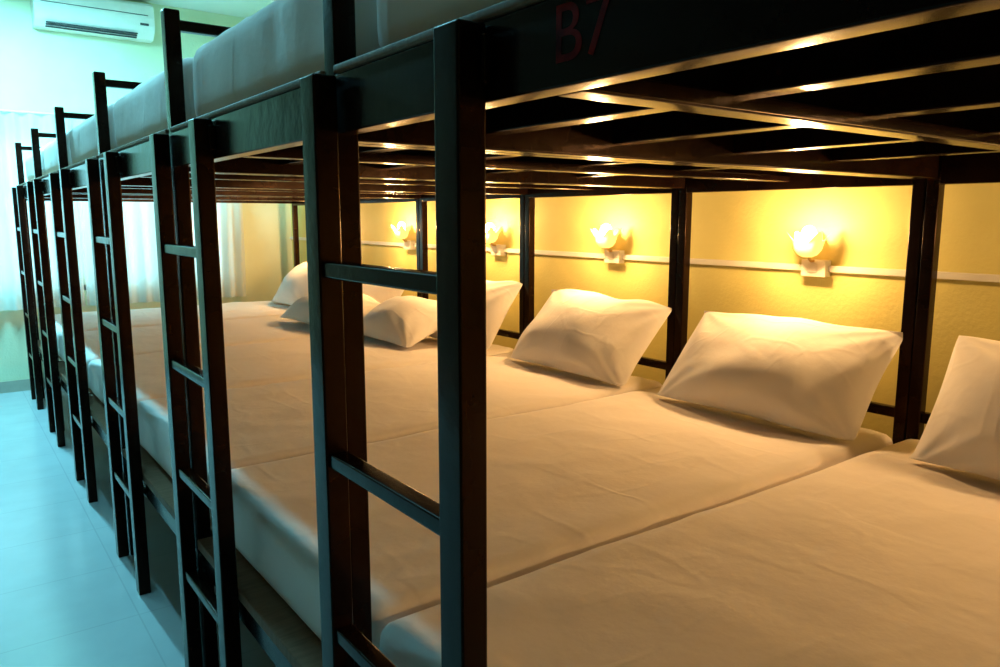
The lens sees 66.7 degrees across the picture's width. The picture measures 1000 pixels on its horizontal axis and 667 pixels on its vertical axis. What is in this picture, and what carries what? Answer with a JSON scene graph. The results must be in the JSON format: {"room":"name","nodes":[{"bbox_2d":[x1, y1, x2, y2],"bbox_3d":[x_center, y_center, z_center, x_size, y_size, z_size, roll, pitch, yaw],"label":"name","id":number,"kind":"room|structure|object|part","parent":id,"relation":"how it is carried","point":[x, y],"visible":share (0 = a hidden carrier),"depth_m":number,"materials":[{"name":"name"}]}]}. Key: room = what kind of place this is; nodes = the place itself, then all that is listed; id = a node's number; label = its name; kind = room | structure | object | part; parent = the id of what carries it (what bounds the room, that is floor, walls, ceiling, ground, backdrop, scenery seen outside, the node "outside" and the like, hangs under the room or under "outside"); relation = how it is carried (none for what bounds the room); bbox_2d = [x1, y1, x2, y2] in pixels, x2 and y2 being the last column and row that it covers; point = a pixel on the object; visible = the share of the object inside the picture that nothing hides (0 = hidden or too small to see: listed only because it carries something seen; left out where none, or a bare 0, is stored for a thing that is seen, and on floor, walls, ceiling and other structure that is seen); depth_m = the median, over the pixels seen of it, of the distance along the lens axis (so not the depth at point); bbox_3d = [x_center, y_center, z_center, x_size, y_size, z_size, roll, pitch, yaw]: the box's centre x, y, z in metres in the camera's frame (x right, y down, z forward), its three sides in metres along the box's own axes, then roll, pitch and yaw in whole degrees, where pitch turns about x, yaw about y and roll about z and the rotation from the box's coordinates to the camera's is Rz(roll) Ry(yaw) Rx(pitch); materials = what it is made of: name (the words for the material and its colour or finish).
{"room":"dormitory","nodes":[
{"label":"dormitory","id":0,"kind":"room"},
{"bbox_2d":[0,387,275,666],"bbox_3d":[-1.079,1.173,2.592,5.100,0.100,10.520,-6,11,-36],"label":"floor","id":1,"kind":"structure","parent":0,"point":[68,599],"depth_m":3.30,"materials":[{"name":"tile"}]},
{"bbox_2d":[11,143,304,409],"bbox_3d":[-2.611,-0.519,6.420,2.367,2.090,1.235,-6,11,-36],"label":"bunk bed","id":2,"kind":"object","parent":1,"relation":"on","point":[19,193],"visible":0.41,"depth_m":6.09,"materials":[{"name":"paint"}]},
{"bbox_2d":[25,147,45,180],"bbox_3d":[-2.577,-1.340,6.277,2.214,0.233,1.154,-6,11,-36],"label":"mattress","id":3,"kind":"object","parent":2,"relation":"on","point":[29,160],"visible":0.02,"depth_m":5.68,"materials":[{"name":"fabric"}]},
{"bbox_2d":[55,300,290,356],"bbox_3d":[-2.589,-0.085,6.488,2.209,0.208,1.203,-6,11,-36],"label":"mattress","id":4,"kind":"object","parent":2,"relation":"on","point":[145,317],"visible":0.22,"depth_m":6.34,"materials":[{"name":"fabric"}]},
{"bbox_2d":[272,262,307,304],"bbox_3d":[-1.783,-0.458,6.898,0.376,0.387,0.881,-6,11,-36],"label":"pillow","id":5,"kind":"object","parent":4,"relation":"on","point":[294,286],"visible":0.51,"depth_m":6.76,"materials":[{"name":"fabric"}]},
{"bbox_2d":[26,128,420,446],"bbox_3d":[-1.881,-0.370,5.442,2.367,2.090,1.255,-6,11,-36],"label":"bunk bed","id":6,"kind":"object","parent":1,"relation":"on","point":[39,189],"visible":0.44,"depth_m":5.11,"materials":[{"name":"paint"}]},
{"bbox_2d":[44,130,72,173],"bbox_3d":[-1.845,-1.190,5.299,2.211,0.232,1.171,-6,11,-36],"label":"mattress","id":7,"kind":"object","parent":6,"relation":"on","point":[50,150],"visible":0.04,"depth_m":4.70,"materials":[{"name":"fabric"}]},
{"bbox_2d":[59,315,309,387],"bbox_3d":[-1.856,0.064,5.510,2.209,0.208,1.223,-6,11,-36],"label":"mattress","id":8,"kind":"object","parent":6,"relation":"on","point":[148,339],"visible":0.21,"depth_m":5.22,"materials":[{"name":"fabric"}]},
{"bbox_2d":[280,295,308,323],"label":"pillow","id":9,"kind":"object","parent":8,"relation":"on","point":[298,310],"depth_m":5.63,"materials":[{"name":"fabric"}]},
{"bbox_2d":[363,294,379,316],"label":"pillow","id":10,"kind":"object","parent":8,"relation":"on","point":[369,303],"depth_m":5.40,"materials":[{"name":"fabric"}]},
{"bbox_2d":[362,284,403,302],"bbox_3d":[-1.011,-0.312,5.888,0.356,0.404,0.844,-6,11,-36],"label":"pillow","id":11,"kind":"object","parent":8,"relation":"on","point":[380,294],"visible":0.09,"depth_m":5.62,"materials":[{"name":"fabric"}]},
{"bbox_2d":[49,107,524,502],"bbox_3d":[-1.144,-0.219,4.456,2.367,2.090,1.255,-6,11,-36],"label":"bunk bed","id":12,"kind":"object","parent":1,"relation":"on","point":[72,179],"visible":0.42,"depth_m":4.14,"materials":[{"name":"paint"}]},
{"bbox_2d":[69,103,117,163],"bbox_3d":[-1.108,-1.040,4.313,2.210,0.232,1.169,-6,11,-36],"label":"mattress","id":13,"kind":"object","parent":12,"relation":"on","point":[83,137],"visible":0.02,"depth_m":3.65,"materials":[{"name":"fabric"}]},
{"bbox_2d":[88,335,513,403],"bbox_3d":[-1.120,0.215,4.523,2.210,0.208,1.224,-6,11,-36],"label":"mattress","id":14,"kind":"object","parent":12,"relation":"on","point":[248,365],"visible":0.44,"depth_m":4.26,"materials":[{"name":"fabric"}]},
{"bbox_2d":[363,296,436,347],"bbox_3d":[-0.632,-0.111,5.019,0.454,0.258,0.824,-6,11,-36],"label":"pillow","id":15,"kind":"object","parent":14,"relation":"on","point":[405,321],"visible":0.73,"depth_m":4.78,"materials":[{"name":"fabric"}]},
{"bbox_2d":[428,280,522,349],"bbox_3d":[-0.215,-0.153,4.846,0.326,0.404,0.744,-6,11,-36],"label":"pillow","id":16,"kind":"object","parent":14,"relation":"on","point":[500,295],"visible":0.25,"depth_m":4.60,"materials":[{"name":"fabric"}]},
{"bbox_2d":[85,71,679,594],"bbox_3d":[-0.425,-0.072,3.494,2.367,2.090,1.195,-6,11,-36],"label":"bunk bed","id":17,"kind":"object","parent":1,"relation":"on","point":[134,473],"visible":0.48,"depth_m":3.17,"materials":[{"name":"paint"}]},
{"bbox_2d":[113,58,196,146],"bbox_3d":[-0.389,-0.893,3.352,2.212,0.232,1.108,-6,11,-36],"label":"mattress","id":18,"kind":"object","parent":17,"relation":"on","point":[142,112],"visible":0.04,"depth_m":2.64,"materials":[{"name":"fabric"}]},
{"bbox_2d":[137,352,661,519],"bbox_3d":[-0.401,0.361,3.562,2.207,0.208,1.163,-6,11,-36],"label":"mattress","id":19,"kind":"object","parent":17,"relation":"on","point":[269,422],"visible":0.4,"depth_m":3.30,"materials":[{"name":"fabric"}]},
{"bbox_2d":[510,289,671,385],"bbox_3d":[0.421,-0.011,3.972,0.356,0.388,0.913,-6,11,-36],"label":"pillow","id":20,"kind":"object","parent":19,"relation":"on","point":[594,335],"visible":1,"depth_m":3.79,"materials":[{"name":"fabric"}]},
{"bbox_2d":[149,8,926,666],"bbox_3d":[0.260,0.067,2.577,2.367,2.090,1.140,-6,11,-36],"label":"bunk bed","id":21,"kind":"object","parent":1,"relation":"on","point":[259,134],"visible":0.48,"depth_m":2.25,"materials":[{"name":"paint"}]},
{"bbox_2d":[193,0,380,116],"bbox_3d":[0.294,-0.753,2.435,2.211,0.231,1.053,-6,11,-36],"label":"mattress","id":22,"kind":"object","parent":21,"relation":"on","point":[282,43],"visible":0.07,"depth_m":1.69,"materials":[{"name":"fabric"}]},
{"bbox_2d":[231,386,892,649],"bbox_3d":[0.284,0.500,2.645,2.206,0.209,1.104,-6,11,-36],"label":"mattress","id":23,"kind":"object","parent":21,"relation":"on","point":[568,481],"visible":0.68,"depth_m":2.30,"materials":[{"name":"fabric"}]},
{"bbox_2d":[656,311,902,440],"bbox_3d":[1.075,0.129,3.086,0.369,0.373,0.919,-6,11,-36],"label":"pillow","id":24,"kind":"object","parent":23,"relation":"on","point":[813,376],"visible":1,"depth_m":2.91,"materials":[{"name":"fabric"}]},
{"bbox_2d":[300,0,999,666],"bbox_3d":[0.963,0.211,1.635,2.367,2.090,1.221,-6,11,-36],"label":"bunk bed","id":25,"kind":"object","parent":1,"relation":"on","point":[888,88],"visible":0.86,"depth_m":1.11,"materials":[{"name":"paint"}]},
{"bbox_2d":[377,0,504,46],"bbox_3d":[0.994,-0.611,1.499,2.211,0.232,1.154,-6,11,-36],"label":"mattress","id":26,"kind":"object","parent":25,"relation":"on","point":[397,20],"visible":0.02,"depth_m":1.19,"materials":[{"name":"fabric"}]},
{"bbox_2d":[379,439,999,666],"bbox_3d":[0.981,0.643,1.711,2.206,0.208,1.208,-6,11,-36],"label":"mattress","id":27,"kind":"object","parent":25,"relation":"on","point":[883,557],"visible":0.91,"depth_m":1.65,"materials":[{"name":"fabric"}]},
{"bbox_2d":[909,335,999,479],"bbox_3d":[1.702,0.261,2.192,0.354,0.391,0.885,-6,11,-36],"label":"pillow","id":28,"kind":"object","parent":27,"relation":"on","point":[961,432],"visible":1,"depth_m":2.39,"materials":[{"name":"fabric"}]},
{"bbox_2d":[0,0,292,381],"bbox_3d":[-4.174,-1.199,6.470,4.900,3.420,0.100,-6,11,-36],"label":"wall","id":29,"kind":"structure","parent":0,"point":[41,70],"depth_m":6.66,"materials":[{"name":"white paint"}]},
{"bbox_2d":[0,109,55,310],"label":"curtain","id":30,"kind":"object","parent":29,"relation":"hanging from","point":[16,126],"depth_m":6.38,"materials":[{"name":"white fabric"}]},
{"bbox_3d":[-3.704,-1.889,6.589,3.000,0.032,0.102,-6,11,-36],"label":"rod","id":31,"kind":"part","parent":30,"relation":"part of","materials":[{"name":"white plastic"}]},
{"bbox_2d":[0,377,61,393],"bbox_3d":[-4.146,0.449,6.672,4.888,0.100,0.012,-6,11,-36],"label":"baseboard","id":32,"kind":"structure","parent":29,"relation":"attached to","point":[24,384],"depth_m":6.61,"materials":[{"name":"tile"}]},
{"bbox_2d":[45,201,59,307],"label":"curtain","id":33,"kind":"object","parent":29,"relation":"hanging from","point":[48,209],"depth_m":6.60,"materials":[{"name":"white fabric"}]},
{"bbox_2d":[77,201,85,289],"bbox_3d":[-3.769,-1.060,6.787,2.500,1.350,0.050,-6,11,-36],"label":"window","id":34,"kind":"structure","parent":29,"relation":"in","point":[78,210],"depth_m":6.81,"materials":[{"name":"white glass"}]},
{"bbox_2d":[73,201,96,305],"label":"curtain","id":35,"kind":"object","parent":29,"relation":"hanging from","point":[83,205],"depth_m":6.74,"materials":[{"name":"white fabric"}]},
{"bbox_2d":[30,0,154,42],"bbox_3d":[-3.491,-2.738,6.543,0.920,0.300,0.222,-6,11,-36],"label":"air conditioner","id":36,"kind":"object","parent":29,"relation":"attached to","point":[114,19],"visible":1,"depth_m":6.49,"materials":[{"name":"white plastic"}]},
{"bbox_2d":[122,202,159,302],"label":"curtain","id":37,"kind":"object","parent":29,"relation":"hanging from","point":[139,218],"depth_m":7.01,"materials":[{"name":"white fabric"}]},
{"bbox_2d":[217,203,245,296],"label":"curtain","id":38,"kind":"object","parent":29,"relation":"hanging from","point":[229,215],"depth_m":7.49,"materials":[{"name":"white fabric"}]},
{"bbox_2d":[133,0,274,17],"bbox_3d":[-1.079,-2.307,2.062,5.100,0.100,10.520,-6,11,-36],"label":"ceiling","id":39,"kind":"structure","parent":0,"point":[238,8],"depth_m":6.96,"materials":[{"name":"white paint"}]},
{"bbox_2d":[290,183,999,438],"bbox_3d":[0.932,-0.791,3.795,0.100,3.420,10.520,-6,11,-36],"label":"wall","id":40,"kind":"structure","parent":0,"point":[868,227],"depth_m":3.44,"materials":[{"name":"yellow paint"}]},
{"bbox_2d":[391,222,414,249],"bbox_3d":[-0.760,-0.756,5.881,0.178,0.212,0.156,-6,11,-36],"label":"wall lamp","id":41,"kind":"object","parent":40,"relation":"attached to","point":[401,233],"visible":1,"depth_m":5.85,"materials":[{"name":"white glass"}]},
{"bbox_3d":[-0.761,-0.786,5.876,0.176,0.106,0.156,-6,11,-36],"label":"lamp shade","id":42,"kind":"part","parent":41,"relation":"part of","materials":[{"name":"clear glass"}]},
{"bbox_2d":[486,223,505,255],"bbox_3d":[-0.065,-0.614,4.951,0.178,0.212,0.156,-6,11,-36],"label":"wall lamp","id":43,"kind":"object","parent":40,"relation":"attached to","point":[491,235],"visible":0.91,"depth_m":4.93,"materials":[{"name":"white glass"}]},
{"bbox_3d":[-0.066,-0.680,4.941,0.062,0.078,0.062,-6,11,-36],"label":"bulb","id":44,"kind":"part","parent":43,"relation":"part of","materials":[{"name":"white"}]},
{"bbox_3d":[-0.066,-0.644,4.946,0.176,0.106,0.156,-6,11,-36],"label":"lamp shade","id":45,"kind":"part","parent":43,"relation":"part of","materials":[{"name":"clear glass"}]},
{"bbox_2d":[590,224,623,263],"bbox_3d":[0.571,-0.484,4.100,0.178,0.212,0.156,-6,11,-36],"label":"wall lamp","id":46,"kind":"object","parent":40,"relation":"attached to","point":[606,238],"visible":1,"depth_m":4.07,"materials":[{"name":"white glass"}]},
{"bbox_3d":[0.570,-0.551,4.090,0.062,0.078,0.062,-6,11,-36],"label":"bulb","id":47,"kind":"part","parent":46,"relation":"part of","materials":[{"name":"white glass"}]},
{"bbox_3d":[0.570,-0.514,4.095,0.176,0.106,0.156,-6,11,-36],"label":"lamp shade","id":48,"kind":"part","parent":46,"relation":"part of","materials":[{"name":"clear glass"}]},
{"bbox_2d":[290,237,999,282],"bbox_3d":[0.884,-0.369,3.824,0.020,0.027,10.320,-6,11,-36],"label":"trim","id":49,"kind":"structure","parent":40,"relation":"attached to","point":[769,265],"depth_m":3.43,"materials":[{"name":"white plastic"}]},
{"bbox_2d":[788,226,830,276],"bbox_3d":[1.278,-0.340,3.154,0.178,0.212,0.156,-6,11,-36],"label":"wall lamp","id":50,"kind":"object","parent":40,"relation":"attached to","point":[809,243],"visible":1,"depth_m":3.13,"materials":[{"name":"white glass"}]},
{"bbox_3d":[1.277,-0.406,3.143,0.062,0.078,0.062,-6,11,-36],"label":"bulb","id":51,"kind":"part","parent":50,"relation":"part of","materials":[{"name":"white glass"}]},
{"bbox_3d":[1.277,-0.370,3.149,0.176,0.106,0.156,-6,11,-36],"label":"lamp shade","id":52,"kind":"part","parent":50,"relation":"part of","materials":[{"name":"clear glass"}]}
]}

